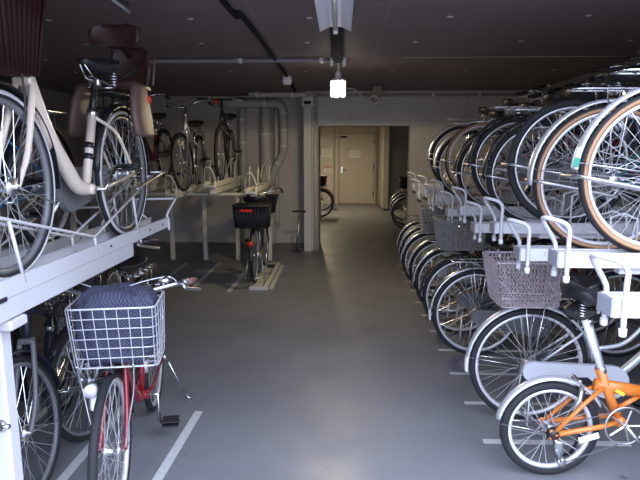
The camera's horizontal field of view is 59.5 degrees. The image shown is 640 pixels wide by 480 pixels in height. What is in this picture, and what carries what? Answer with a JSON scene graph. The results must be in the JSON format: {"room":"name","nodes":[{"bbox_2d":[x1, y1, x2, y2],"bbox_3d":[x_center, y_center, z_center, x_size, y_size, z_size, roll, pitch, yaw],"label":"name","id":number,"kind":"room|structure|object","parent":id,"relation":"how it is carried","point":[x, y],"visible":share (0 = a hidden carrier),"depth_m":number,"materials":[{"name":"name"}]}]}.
{"room":"parking garage","nodes":[
{"label":"parking garage","id":0,"kind":"room"},
{"bbox_2d":[0,88,90,246],"bbox_3d":[-4.308,-0.490,5.252,0.200,2.500,9.400,0,9,2],"label":"wall","id":1,"kind":"structure","parent":0,"point":[53,100],"depth_m":8.69,"materials":[{"name":"grey concrete"}]},
{"bbox_2d":[90,96,303,235],"bbox_3d":[-2.123,-1.215,9.766,3.830,2.500,0.200,0,9,2],"label":"wall","id":2,"kind":"structure","parent":0,"point":[187,209],"depth_m":9.63,"materials":[{"name":"grey paint"}]},
{"bbox_2d":[142,235,303,242],"bbox_3d":[-2.122,-0.022,9.844,3.820,0.120,0.024,0,9,2],"label":"baseboard","id":3,"kind":"structure","parent":2,"relation":"attached to","point":[163,238],"depth_m":9.82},
{"bbox_2d":[260,108,272,193],"bbox_3d":[-0.907,-1.289,9.470,0.212,1.840,0.224,0,9,2],"label":"drain pipe","id":4,"kind":"object","parent":2,"relation":"attached to","point":[265,113],"visible":0.62,"depth_m":9.34,"materials":[{"name":"grey plastic"}]},
{"bbox_2d":[274,108,279,226],"bbox_3d":[-0.736,-1.220,9.511,0.080,1.990,0.080,0,9,2],"label":"drain pipe","id":5,"kind":"object","parent":2,"relation":"attached to","point":[276,123],"visible":0.81,"depth_m":9.44,"materials":[{"name":"grey plastic"}]},
{"bbox_2d":[10,204,639,479],"bbox_3d":[-0.514,0.880,5.228,9.600,0.202,26.000,0,9,2],"label":"floor","id":6,"kind":"structure","parent":0,"point":[338,369],"depth_m":3.87,"materials":[{"name":"grey paint"}]},
{"bbox_2d":[0,247,28,479],"bbox_3d":[-2.049,0.649,2.777,2.110,1.038,1.638,0,9,2],"label":"frame","id":7,"kind":"object","parent":6,"relation":"on","point":[11,468],"visible":0.69,"depth_m":1.95,"materials":[{"name":"white paint"}]},
{"bbox_2d":[0,199,34,231],"bbox_3d":[-2.052,-0.072,2.666,0.262,0.412,2.212,0,9,2],"label":"tray","id":8,"kind":"object","parent":7,"relation":"on","point":[29,203],"visible":0.19,"depth_m":3.57,"materials":[{"name":"white paint"}]},
{"bbox_2d":[0,198,113,267],"bbox_3d":[-1.580,-0.010,2.724,0.262,0.412,2.342,0,9,2],"label":"tray","id":9,"kind":"object","parent":7,"relation":"on","point":[53,245],"visible":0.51,"depth_m":3.04,"materials":[{"name":"white paint"}]},
{"bbox_2d":[0,77,74,243],"bbox_3d":[-1.527,-0.429,2.499,0.635,1.103,1.775,0,9,2],"label":"bicycle","id":10,"kind":"object","parent":9,"relation":"on","point":[8,155],"visible":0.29,"depth_m":2.81,"materials":[{"name":"blue paint"}]},
{"bbox_2d":[0,175,175,323],"bbox_3d":[-1.113,-0.067,2.632,0.262,0.412,2.212,0,9,2],"label":"bicycle rack","id":11,"kind":"object","parent":7,"relation":"on","point":[55,272],"visible":0.87,"depth_m":2.31,"materials":[{"name":"white metal"}]},
{"bbox_2d":[0,0,165,280],"bbox_3d":[-1.060,-0.491,2.419,0.635,1.099,1.760,0,9,2],"label":"bicycle","id":12,"kind":"object","parent":11,"relation":"on","point":[21,21],"visible":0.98,"depth_m":2.51,"materials":[{"name":"beige paint"}]},
{"bbox_2d":[12,288,98,479],"bbox_3d":[-1.480,0.591,2.992,0.583,1.083,1.732,-2,9,-15],"label":"bicycle","id":13,"kind":"object","parent":6,"relation":"on","point":[43,371],"visible":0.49,"depth_m":2.76,"materials":[{"name":"blue paint"}]},
{"bbox_2d":[34,227,124,390],"bbox_3d":[-1.745,0.393,4.260,0.635,1.073,1.708,-1,9,-4],"label":"bicycle","id":14,"kind":"object","parent":6,"relation":"on","point":[111,271],"visible":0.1,"depth_m":3.99,"materials":[{"name":"teal paint"}]},
{"bbox_2d":[44,282,83,308],"bbox_3d":[-1.706,0.408,3.637,0.402,0.641,0.303,0,9,2],"label":"basket","id":15,"kind":"object","parent":14,"relation":"on","point":[82,282],"depth_m":3.68,"materials":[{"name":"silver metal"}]},
{"bbox_2d":[37,238,159,441],"bbox_3d":[-1.285,0.472,3.632,0.622,1.116,1.717,0,9,-3],"label":"bicycle","id":16,"kind":"object","parent":6,"relation":"on","point":[137,261],"visible":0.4,"depth_m":3.10,"materials":[{"name":"black paint"}]},
{"bbox_2d":[37,271,104,378],"bbox_3d":[-1.366,0.470,3.025,0.394,0.662,0.302,0,9,2],"label":"basket","id":17,"kind":"object","parent":16,"relation":"on","point":[62,339],"depth_m":2.98,"materials":[{"name":"metal"}]},
{"bbox_2d":[64,275,200,479],"bbox_3d":[-0.908,0.624,2.913,0.694,1.044,1.748,2,9,9],"label":"bicycle","id":18,"kind":"object","parent":6,"relation":"on","point":[120,374],"visible":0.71,"depth_m":2.39,"materials":[{"name":"red paint"}]},
{"bbox_2d":[83,383,97,410],"bbox_3d":[-0.962,0.666,2.366,0.056,0.133,0.080,-1,9,-8],"label":"lamp","id":19,"kind":"object","parent":18,"relation":"attached to","point":[90,391],"depth_m":2.33,"materials":[{"name":"white plastic"}]},
{"bbox_2d":[74,282,159,366],"bbox_3d":[-0.865,0.363,2.416,0.337,0.341,0.236,-1,9,-8],"label":"bag","id":20,"kind":"object","parent":18,"relation":"in","point":[115,295],"visible":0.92,"depth_m":2.32,"materials":[{"name":"blue fabric"}]},
{"bbox_2d":[70,188,274,260],"bbox_3d":[-1.921,-0.152,7.649,2.500,1.072,1.160,0,9,2],"label":"frame","id":21,"kind":"object","parent":6,"relation":"on","point":[73,225],"visible":0.38,"depth_m":8.14,"materials":[{"name":"beige paint"}]},
{"bbox_2d":[96,179,131,197],"bbox_3d":[-2.618,-0.803,7.368,0.145,0.372,2.059,0,9,2],"label":"tray","id":22,"kind":"object","parent":21,"relation":"on","point":[107,193],"visible":0.02,"depth_m":7.07,"materials":[{"name":"beige paint"}]},
{"bbox_2d":[96,98,139,180],"bbox_3d":[-2.623,-1.217,7.177,0.635,1.103,1.775,0,9,2],"label":"bicycle","id":23,"kind":"object","parent":22,"relation":"on","point":[119,122],"visible":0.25,"depth_m":7.29,"materials":[{"name":"black paint"}]},
{"bbox_2d":[124,157,182,193],"bbox_3d":[-2.148,-0.872,7.340,0.145,0.417,2.059,0,9,2],"label":"tray","id":24,"kind":"object","parent":21,"relation":"on","point":[159,183],"visible":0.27,"depth_m":7.29,"materials":[{"name":"beige paint"}]},
{"bbox_2d":[120,90,177,181],"bbox_3d":[-2.153,-1.308,7.145,0.635,1.103,1.775,0,9,2],"label":"bicycle","id":25,"kind":"object","parent":24,"relation":"on","point":[156,116],"visible":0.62,"depth_m":7.34,"materials":[{"name":"paint"}]},
{"bbox_2d":[165,163,209,197],"bbox_3d":[-1.679,-0.798,7.334,0.145,0.372,2.059,0,9,2],"label":"tray","id":26,"kind":"object","parent":21,"relation":"on","point":[176,192],"visible":0.85,"depth_m":6.87,"materials":[{"name":"beige paint"}]},
{"bbox_2d":[164,97,213,190],"bbox_3d":[-1.633,-1.224,7.192,0.628,1.106,1.775,0,9,-1],"label":"bicycle","id":27,"kind":"object","parent":26,"relation":"on","point":[184,136],"visible":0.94,"depth_m":6.91,"materials":[{"name":"silver metal"}]},
{"bbox_2d":[203,157,243,193],"bbox_3d":[-1.229,-0.867,7.306,0.145,0.417,2.059,0,9,2],"label":"tray","id":28,"kind":"object","parent":21,"relation":"on","point":[216,186],"visible":0.94,"depth_m":6.89,"materials":[{"name":"beige paint"}]},
{"bbox_2d":[197,93,245,180],"bbox_3d":[-1.227,-1.317,7.287,0.610,1.075,1.725,0,9,-1],"label":"bicycle","id":29,"kind":"object","parent":28,"relation":"on","point":[225,153],"visible":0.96,"depth_m":7.02,"materials":[{"name":"black paint"}]},
{"bbox_2d":[244,162,274,196],"bbox_3d":[-0.759,-0.817,7.296,0.145,0.372,2.059,0,9,2],"label":"tray","id":30,"kind":"object","parent":21,"relation":"on","point":[254,190],"visible":1,"depth_m":6.82,"materials":[{"name":"beige paint"}]},
{"bbox_2d":[238,108,247,243],"bbox_3d":[-1.298,-1.071,9.499,0.140,2.300,0.152,0,9,2],"label":"drain pipe","id":31,"kind":"object","parent":6,"relation":"on","point":[242,120],"visible":0.68,"depth_m":9.39,"materials":[{"name":"grey plastic"}]},
{"bbox_2d":[218,99,288,243],"bbox_3d":[-1.087,-1.120,9.409,1.126,2.426,0.297,0,9,2],"label":"drain pipe","id":32,"kind":"object","parent":6,"relation":"on","point":[248,103],"visible":0.88,"depth_m":9.18,"materials":[{"name":"grey plastic"}]},
{"bbox_2d":[249,262,279,289],"bbox_3d":[-0.684,0.441,7.216,0.220,0.040,1.510,0,9,2],"label":"tray","id":33,"kind":"object","parent":6,"relation":"on","point":[258,285],"visible":0.98,"depth_m":7.00,"materials":[{"name":"beige paint"}]},
{"bbox_2d":[232,185,284,282],"bbox_3d":[-0.776,-0.124,7.213,0.635,1.133,1.755,0,9,1],"label":"bicycle","id":34,"kind":"object","parent":33,"relation":"on","point":[255,214],"visible":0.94,"depth_m":6.62,"materials":[{"name":"black paint"}]},
{"bbox_2d":[232,203,271,228],"bbox_3d":[-0.787,-0.281,6.532,0.444,0.271,0.304,0,9,1],"label":"basket","id":35,"kind":"object","parent":34,"relation":"on","point":[246,215],"depth_m":6.42,"materials":[{"name":"black plastic"}]},
{"bbox_2d":[264,194,278,237],"bbox_3d":[-0.766,-0.308,7.798,0.388,0.641,0.280,0,9,2],"label":"basket","id":36,"kind":"object","parent":34,"relation":"on","point":[272,198],"depth_m":7.67,"materials":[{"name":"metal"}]},
{"bbox_2d":[291,210,305,251],"bbox_3d":[-0.340,-0.139,8.863,0.232,0.657,0.079,0,9,2],"label":"pump","id":37,"kind":"object","parent":6,"relation":"on","point":[299,217],"visible":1,"depth_m":8.86,"materials":[{"name":"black metal"}]},
{"bbox_2d":[301,91,317,250],"bbox_3d":[-0.160,-1.057,8.780,0.247,2.500,0.151,0,9,2],"label":"post","id":38,"kind":"object","parent":6,"relation":"on","point":[307,103],"visible":1,"depth_m":8.77,"materials":[{"name":"grey metal"}]},
{"bbox_2d":[320,176,333,210],"bbox_3d":[-0.474,-1.319,14.907,1.708,1.073,0.635,0,9,2],"label":"bicycle","id":39,"kind":"object","parent":6,"relation":"on","point":[326,208],"visible":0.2,"depth_m":14.87,"materials":[{"name":"red paint"}]},
{"bbox_2d":[320,175,334,216],"bbox_3d":[-0.530,-1.096,13.414,1.778,1.108,0.635,0,9,1],"label":"bicycle","id":40,"kind":"object","parent":6,"relation":"on","point":[322,177],"visible":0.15,"depth_m":13.39,"materials":[{"name":"black paint"}]},
{"bbox_2d":[320,175,325,185],"bbox_3d":[0.006,-1.411,13.354,0.274,0.243,0.384,0,9,1],"label":"basket","id":41,"kind":"object","parent":40,"relation":"on","point":[322,177],"depth_m":13.20,"materials":[{"name":"black plastic"}]},
{"bbox_2d":[389,177,406,220],"bbox_3d":[2.458,-0.985,12.723,1.778,1.108,0.635,0,9,2],"label":"bicycle","id":42,"kind":"object","parent":6,"relation":"on","point":[402,180],"visible":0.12,"depth_m":12.70,"materials":[{"name":"black paint"}]},
{"bbox_2d":[398,177,406,187],"bbox_3d":[1.923,-1.304,12.691,0.274,0.243,0.384,0,9,2],"label":"basket","id":43,"kind":"object","parent":42,"relation":"on","point":[402,180],"depth_m":12.54,"materials":[{"name":"black plastic"}]},
{"bbox_2d":[389,190,406,224],"bbox_3d":[2.369,-0.859,11.935,1.778,1.108,0.635,0,9,2],"label":"bicycle","id":44,"kind":"object","parent":6,"relation":"on","point":[401,195],"visible":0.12,"depth_m":11.98,"materials":[{"name":"blue paint"}]},
{"bbox_2d":[390,193,406,228],"bbox_3d":[2.303,-0.748,11.246,1.778,1.108,0.635,0,9,2],"label":"bicycle","id":45,"kind":"object","parent":6,"relation":"on","point":[392,213],"visible":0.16,"depth_m":11.28,"materials":[{"name":"black rubber"}]},
{"bbox_2d":[396,206,510,270],"bbox_3d":[1.913,-0.144,7.506,1.768,1.103,0.635,0,9,2],"label":"bicycle","id":46,"kind":"object","parent":6,"relation":"on","point":[406,229],"visible":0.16,"depth_m":7.53,"materials":[{"name":"black paint"}]},
{"bbox_2d":[398,208,536,277],"bbox_3d":[1.862,-0.057,6.965,1.768,1.103,0.635,0,9,2],"label":"bicycle","id":47,"kind":"object","parent":6,"relation":"on","point":[417,230],"visible":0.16,"depth_m":6.98,"materials":[{"name":"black metal"}]},
{"bbox_2d":[400,217,549,290],"bbox_3d":[1.812,0.027,6.423,1.778,1.108,0.635,0,9,2],"label":"bicycle","id":48,"kind":"object","parent":6,"relation":"on","point":[421,236],"visible":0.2,"depth_m":6.44,"materials":[{"name":"black paint"}]},
{"bbox_2d":[406,205,574,302],"bbox_3d":[1.813,0.107,5.929,1.778,1.108,0.635,0,9,2],"label":"bicycle","id":49,"kind":"object","parent":6,"relation":"on","point":[421,211],"visible":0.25,"depth_m":5.92,"materials":[{"name":"paint"}]},
{"bbox_2d":[417,205,456,232],"bbox_3d":[1.237,-0.220,5.898,0.391,0.260,0.351,0,9,2],"label":"basket","id":50,"kind":"object","parent":49,"relation":"on","point":[421,211],"depth_m":5.80,"materials":[{"name":"grey plastic"}]},
{"bbox_2d":[412,226,596,318],"bbox_3d":[1.783,0.194,5.387,1.778,1.108,0.635,0,9,2],"label":"bicycle","id":51,"kind":"object","parent":6,"relation":"on","point":[431,256],"visible":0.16,"depth_m":5.40,"materials":[{"name":"blue paint"}]},
{"bbox_2d":[419,215,624,338],"bbox_3d":[1.760,0.278,4.823,1.794,1.115,0.635,0,9,2],"label":"bicycle","id":52,"kind":"object","parent":6,"relation":"on","point":[459,245],"visible":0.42,"depth_m":4.81,"materials":[{"name":"paint"}]},
{"bbox_2d":[432,215,487,250],"bbox_3d":[1.186,-0.062,4.790,0.411,0.260,0.351,0,9,2],"label":"basket","id":53,"kind":"object","parent":52,"relation":"on","point":[460,245],"depth_m":4.68,"materials":[{"name":"grey plastic"}]},
{"bbox_2d":[428,218,639,360],"bbox_3d":[1.745,0.358,4.320,1.797,1.115,0.635,0,9,2],"label":"bicycle","id":54,"kind":"object","parent":6,"relation":"on","point":[478,315],"visible":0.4,"depth_m":4.32,"materials":[{"name":"black paint"}]},
{"bbox_2d":[464,251,639,429],"bbox_3d":[1.756,0.528,3.262,1.796,1.115,0.635,0,9,2],"label":"bicycle","id":55,"kind":"object","parent":6,"relation":"on","point":[530,368],"visible":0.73,"depth_m":3.25,"materials":[{"name":"silver metal"}]},
{"bbox_2d":[482,251,563,308],"bbox_3d":[1.167,0.228,3.236,0.401,0.270,0.351,0,9,2],"label":"basket","id":56,"kind":"object","parent":55,"relation":"on","point":[491,273],"depth_m":3.13,"materials":[{"name":"metal"}]},
{"bbox_2d":[511,220,621,280],"bbox_3d":[2.078,0.428,4.161,0.805,1.035,6.530,0,9,2],"label":"frame","id":57,"kind":"object","parent":6,"relation":"on","point":[607,220],"visible":0.02,"depth_m":6.42,"materials":[{"name":"white paint"}]},
{"bbox_2d":[407,170,525,193],"bbox_3d":[2.054,-0.737,7.013,1.926,0.309,0.150,0,9,2],"label":"tray","id":58,"kind":"object","parent":57,"relation":"on","point":[438,185],"visible":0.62,"depth_m":7.00,"materials":[{"name":"white paint"}]},
{"bbox_2d":[423,181,551,210],"bbox_3d":[2.001,-0.444,5.611,1.926,0.309,0.150,0,9,2],"label":"tray","id":59,"kind":"object","parent":57,"relation":"on","point":[431,201],"visible":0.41,"depth_m":5.60,"materials":[{"name":"white paint"}]},
{"bbox_2d":[432,86,613,195],"bbox_3d":[2.025,-0.946,5.529,1.794,1.114,0.635,0,9,2],"label":"bicycle","id":60,"kind":"object","parent":59,"relation":"on","point":[494,115],"visible":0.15,"depth_m":5.54,"materials":[{"name":"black metal"}]},
{"bbox_2d":[412,176,576,201],"bbox_3d":[2.036,-0.595,6.553,1.926,0.309,0.150,0,9,2],"label":"tray","id":61,"kind":"object","parent":57,"relation":"on","point":[418,195],"visible":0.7,"depth_m":6.54,"materials":[{"name":"white paint"}]},
{"bbox_2d":[417,172,575,199],"bbox_3d":[2.019,-0.585,6.071,1.926,0.309,0.150,0,9,2],"label":"tray","id":62,"kind":"object","parent":57,"relation":"on","point":[424,192],"visible":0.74,"depth_m":6.05,"materials":[{"name":"white paint"}]},
{"bbox_2d":[426,83,583,188],"bbox_3d":[2.052,-1.088,5.969,1.794,1.114,0.635,0,9,2],"label":"bicycle","id":63,"kind":"object","parent":62,"relation":"on","point":[483,110],"visible":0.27,"depth_m":5.98,"materials":[{"name":"black paint"}]},
{"bbox_2d":[431,179,631,209],"bbox_3d":[1.983,-0.434,5.129,1.926,0.309,0.150,0,9,2],"label":"tray","id":64,"kind":"object","parent":57,"relation":"on","point":[439,199],"visible":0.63,"depth_m":5.11,"materials":[{"name":"white paint"}]},
{"bbox_2d":[440,75,639,195],"bbox_3d":[2.013,-0.917,5.050,1.790,1.076,0.608,0,9,2],"label":"bicycle","id":65,"kind":"object","parent":64,"relation":"on","point":[505,102],"visible":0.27,"depth_m":5.06,"materials":[{"name":"black paint"}]},
{"bbox_2d":[440,186,634,222],"bbox_3d":[1.966,-0.292,4.668,1.926,0.309,0.150,0,9,2],"label":"tray","id":66,"kind":"object","parent":57,"relation":"on","point":[451,211],"visible":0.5,"depth_m":4.66,"materials":[{"name":"white paint"}]},
{"bbox_2d":[450,76,639,205],"bbox_3d":[1.988,-0.785,4.588,1.775,1.103,0.635,0,9,2],"label":"bicycle","id":67,"kind":"object","parent":66,"relation":"on","point":[463,157],"visible":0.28,"depth_m":4.61,"materials":[{"name":"blue paint"}]},
{"bbox_2d":[451,184,639,222],"bbox_3d":[1.948,-0.283,4.186,1.926,0.309,0.150,0,9,2],"label":"tray","id":68,"kind":"object","parent":57,"relation":"on","point":[461,209],"visible":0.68,"depth_m":4.17,"materials":[{"name":"white paint"}]},
{"bbox_2d":[464,55,639,205],"bbox_3d":[1.981,-0.783,4.105,1.776,1.104,0.635,0,9,2],"label":"bicycle","id":69,"kind":"object","parent":68,"relation":"on","point":[549,98],"visible":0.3,"depth_m":4.11,"materials":[{"name":"paint"}]},
{"bbox_2d":[465,195,639,241],"bbox_3d":[1.930,-0.141,3.726,1.926,0.309,0.150,0,9,2],"label":"tray","id":70,"kind":"object","parent":57,"relation":"on","point":[480,227],"visible":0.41,"depth_m":3.72,"materials":[{"name":"white paint"}]},
{"bbox_2d":[479,65,639,220],"bbox_3d":[1.970,-0.644,3.649,1.794,1.114,0.635,0,9,2],"label":"bicycle","id":71,"kind":"object","parent":70,"relation":"on","point":[589,96],"visible":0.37,"depth_m":3.65,"materials":[{"name":"black paint"}]},
{"bbox_2d":[483,190,639,244],"bbox_3d":[1.913,-0.131,3.244,1.926,0.309,0.150,0,9,2],"label":"tray","id":72,"kind":"object","parent":57,"relation":"on","point":[501,227],"visible":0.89,"depth_m":3.23,"materials":[{"name":"white paint"}]},
{"bbox_2d":[501,67,639,222],"bbox_3d":[1.974,-0.622,3.158,1.803,1.095,0.610,0,9,3],"label":"bicycle","id":73,"kind":"object","parent":72,"relation":"on","point":[512,165],"visible":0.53,"depth_m":3.18,"materials":[{"name":"blue paint"}]},
{"bbox_2d":[506,210,638,273],"bbox_3d":[1.895,0.011,2.784,1.926,0.309,0.150,0,9,2],"label":"tray","id":74,"kind":"object","parent":57,"relation":"on","point":[528,252],"visible":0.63,"depth_m":2.77,"materials":[{"name":"white paint"}]},
{"bbox_2d":[524,48,639,248],"bbox_3d":[1.934,-0.496,2.701,1.824,1.123,0.635,0,9,2],"label":"bicycle","id":75,"kind":"object","parent":74,"relation":"on","point":[566,126],"visible":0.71,"depth_m":2.73,"materials":[{"name":"teal paint"}]},
{"bbox_2d":[540,215,639,282],"bbox_3d":[1.877,0.020,2.302,1.926,0.309,0.150,0,9,2],"label":"tray","id":76,"kind":"object","parent":57,"relation":"on","point":[567,258],"visible":0.68,"depth_m":2.29,"materials":[{"name":"white paint"}]},
{"bbox_2d":[560,68,639,252],"bbox_3d":[1.911,-0.459,2.229,1.783,1.066,0.608,0,9,2],"label":"bicycle","id":77,"kind":"object","parent":76,"relation":"on","point":[584,178],"visible":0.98,"depth_m":2.26,"materials":[{"name":"silver metal"}]},
{"bbox_2d":[589,252,639,337],"bbox_3d":[1.860,0.162,1.841,1.926,0.309,0.150,0,9,2],"label":"tray","id":78,"kind":"object","parent":57,"relation":"on","point":[625,304],"visible":1,"depth_m":1.83,"materials":[{"name":"white paint"}]},
{"bbox_2d":[495,279,639,474],"bbox_3d":[1.609,0.639,2.712,1.490,1.073,0.610,0,9,0],"label":"bicycle","id":79,"kind":"object","parent":6,"relation":"on","point":[584,306],"visible":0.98,"depth_m":2.71,"materials":[{"name":"orange paint"}]},
{"bbox_2d":[35,0,639,95],"bbox_3d":[-0.541,-1.842,5.172,7.720,0.204,9.450,0,9,2],"label":"ceiling","id":80,"kind":"structure","parent":0,"point":[383,32],"depth_m":4.66,"materials":[{"name":"grey paint"}]},
{"bbox_2d":[150,57,329,63],"bbox_3d":[-1.123,-1.775,5.548,2.530,0.056,0.068,0,9,2],"label":"conduit pipe","id":81,"kind":"object","parent":80,"relation":"attached to","point":[320,59],"visible":0.84,"depth_m":5.53,"materials":[{"name":"grey metal"}]},
{"bbox_2d":[219,0,295,91],"bbox_3d":[-0.493,-1.692,4.966,0.095,0.036,7.100,0,9,2],"label":"conduit pipe","id":82,"kind":"object","parent":80,"relation":"attached to","point":[238,14],"visible":0.86,"depth_m":4.04,"materials":[{"name":"black metal"}]},
{"bbox_2d":[248,91,305,97],"bbox_3d":[-0.659,-2.230,8.579,0.870,0.100,0.112,0,9,2],"label":"drain pipe","id":83,"kind":"object","parent":80,"relation":"attached to","point":[256,94],"visible":1,"depth_m":8.55,"materials":[{"name":"grey plastic"}]},
{"bbox_2d":[282,75,291,84],"bbox_3d":[-0.401,-1.943,6.797,0.124,0.120,0.124,0,9,2],"label":"junction box","id":84,"kind":"object","parent":80,"relation":"attached to","point":[285,80],"visible":0.82,"depth_m":6.75,"materials":[{"name":"white plastic"}]},
{"bbox_2d":[314,0,353,33],"bbox_3d":[0.068,-1.271,2.743,0.200,0.160,1.780,0,9,2],"label":"lamp","id":85,"kind":"object","parent":80,"relation":"attached to","point":[335,14],"visible":1,"depth_m":3.21,"materials":[{"name":"white metal"}]},
{"bbox_2d":[330,63,344,97],"bbox_3d":[0.183,-1.645,5.757,0.156,0.342,0.153,-9,13,-44],"label":"bulb","id":86,"kind":"object","parent":80,"relation":"hanging from","point":[337,89],"visible":0.98,"depth_m":5.73,"materials":[{"name":"white plastic"}]},
{"bbox_2d":[330,27,345,65],"bbox_3d":[0.141,-1.590,4.553,0.160,0.095,1.950,0,9,2],"label":"channel","id":87,"kind":"object","parent":80,"relation":"attached to","point":[337,40],"visible":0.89,"depth_m":4.65,"materials":[{"name":"black metal"}]},
{"bbox_2d":[345,88,368,98],"bbox_3d":[0.619,-2.081,7.963,0.512,0.161,0.212,-4,10,-22],"label":"conduit pipe","id":88,"kind":"object","parent":80,"relation":"hanging from","point":[362,96],"visible":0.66,"depth_m":7.86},
{"bbox_2d":[369,86,381,103],"bbox_3d":[0.795,-2.081,7.941,0.146,0.298,0.304,3,10,20],"label":"security camera","id":89,"kind":"object","parent":80,"relation":"hanging from","point":[374,98],"visible":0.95,"depth_m":7.88,"materials":[{"name":"grey plastic"}]},
{"bbox_2d":[403,56,626,57],"bbox_3d":[1.885,-1.780,5.441,2.150,0.010,0.010,0,9,2],"label":"conduit pipe","id":90,"kind":"object","parent":80,"relation":"attached to","point":[476,56],"visible":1,"depth_m":5.44,"materials":[{"name":"grey metal"}]},
{"bbox_2d":[320,126,408,203],"bbox_3d":[1.177,-2.290,16.767,5.000,2.400,0.200,0,9,2],"label":"wall","id":91,"kind":"structure","parent":0,"point":[398,135],"depth_m":16.61,"materials":[{"name":"beige paint"}]},
{"bbox_2d":[322,149,331,155],"bbox_3d":[0.203,-2.595,16.648,0.310,0.220,0.003,0,9,2],"label":"paper notice","id":92,"kind":"object","parent":91,"relation":"attached to","point":[325,152],"visible":1,"depth_m":16.65,"materials":[{"name":"white paper"}]},
{"bbox_2d":[324,166,332,172],"bbox_3d":[0.264,-2.109,16.724,0.290,0.207,0.003,0,9,2],"label":"paper notice","id":93,"kind":"object","parent":91,"relation":"attached to","point":[327,169],"visible":1,"depth_m":16.72,"materials":[{"name":"white paper"}]},
{"bbox_2d":[333,126,334,200],"bbox_3d":[0.402,-2.270,16.647,0.050,2.300,0.060,0,9,2],"label":"trim","id":94,"kind":"structure","parent":91,"relation":"attached to","point":[333,126],"depth_m":16.60,"materials":[{"name":"paint"}]},
{"bbox_2d":[337,131,375,203],"bbox_3d":[1.080,-2.127,16.622,1.140,2.145,0.136,0,9,2],"label":"door","id":95,"kind":"structure","parent":91,"relation":"in","point":[354,175],"depth_m":16.62,"materials":[{"name":"paint"}]},
{"bbox_2d":[349,150,359,157],"bbox_3d":[1.030,-2.548,16.546,0.330,0.220,0.003,0,9,2],"label":"paper notice","id":96,"kind":"object","parent":95,"relation":"attached to","point":[352,153],"visible":1,"depth_m":16.55,"materials":[{"name":"white paper"}]},
{"bbox_2d":[378,126,388,208],"bbox_3d":[1.778,-2.119,15.708,0.140,2.300,1.900,0,9,2],"label":"trim","id":97,"kind":"structure","parent":91,"relation":"attached to","point":[383,173],"depth_m":14.91,"materials":[{"name":"paint"}]},
{"bbox_2d":[305,90,532,250],"bbox_3d":[1.628,-1.129,9.234,3.675,2.500,0.900,0,9,2],"label":"wall","id":98,"kind":"structure","parent":0,"point":[424,116],"depth_m":8.67,"materials":[{"name":"grey paint"}]},
{"bbox_2d":[315,93,529,96],"bbox_3d":[1.576,-2.215,8.549,3.300,0.060,0.072,0,9,2],"label":"conduit pipe","id":99,"kind":"object","parent":98,"relation":"attached to","point":[427,94],"visible":0.74,"depth_m":8.53,"materials":[{"name":"grey metal"}]},
{"bbox_2d":[530,60,639,291],"bbox_3d":[3.194,-0.390,4.632,0.200,2.500,8.300,0,9,2],"label":"wall","id":100,"kind":"structure","parent":0,"point":[581,78],"depth_m":6.49,"materials":[{"name":"grey concrete"}]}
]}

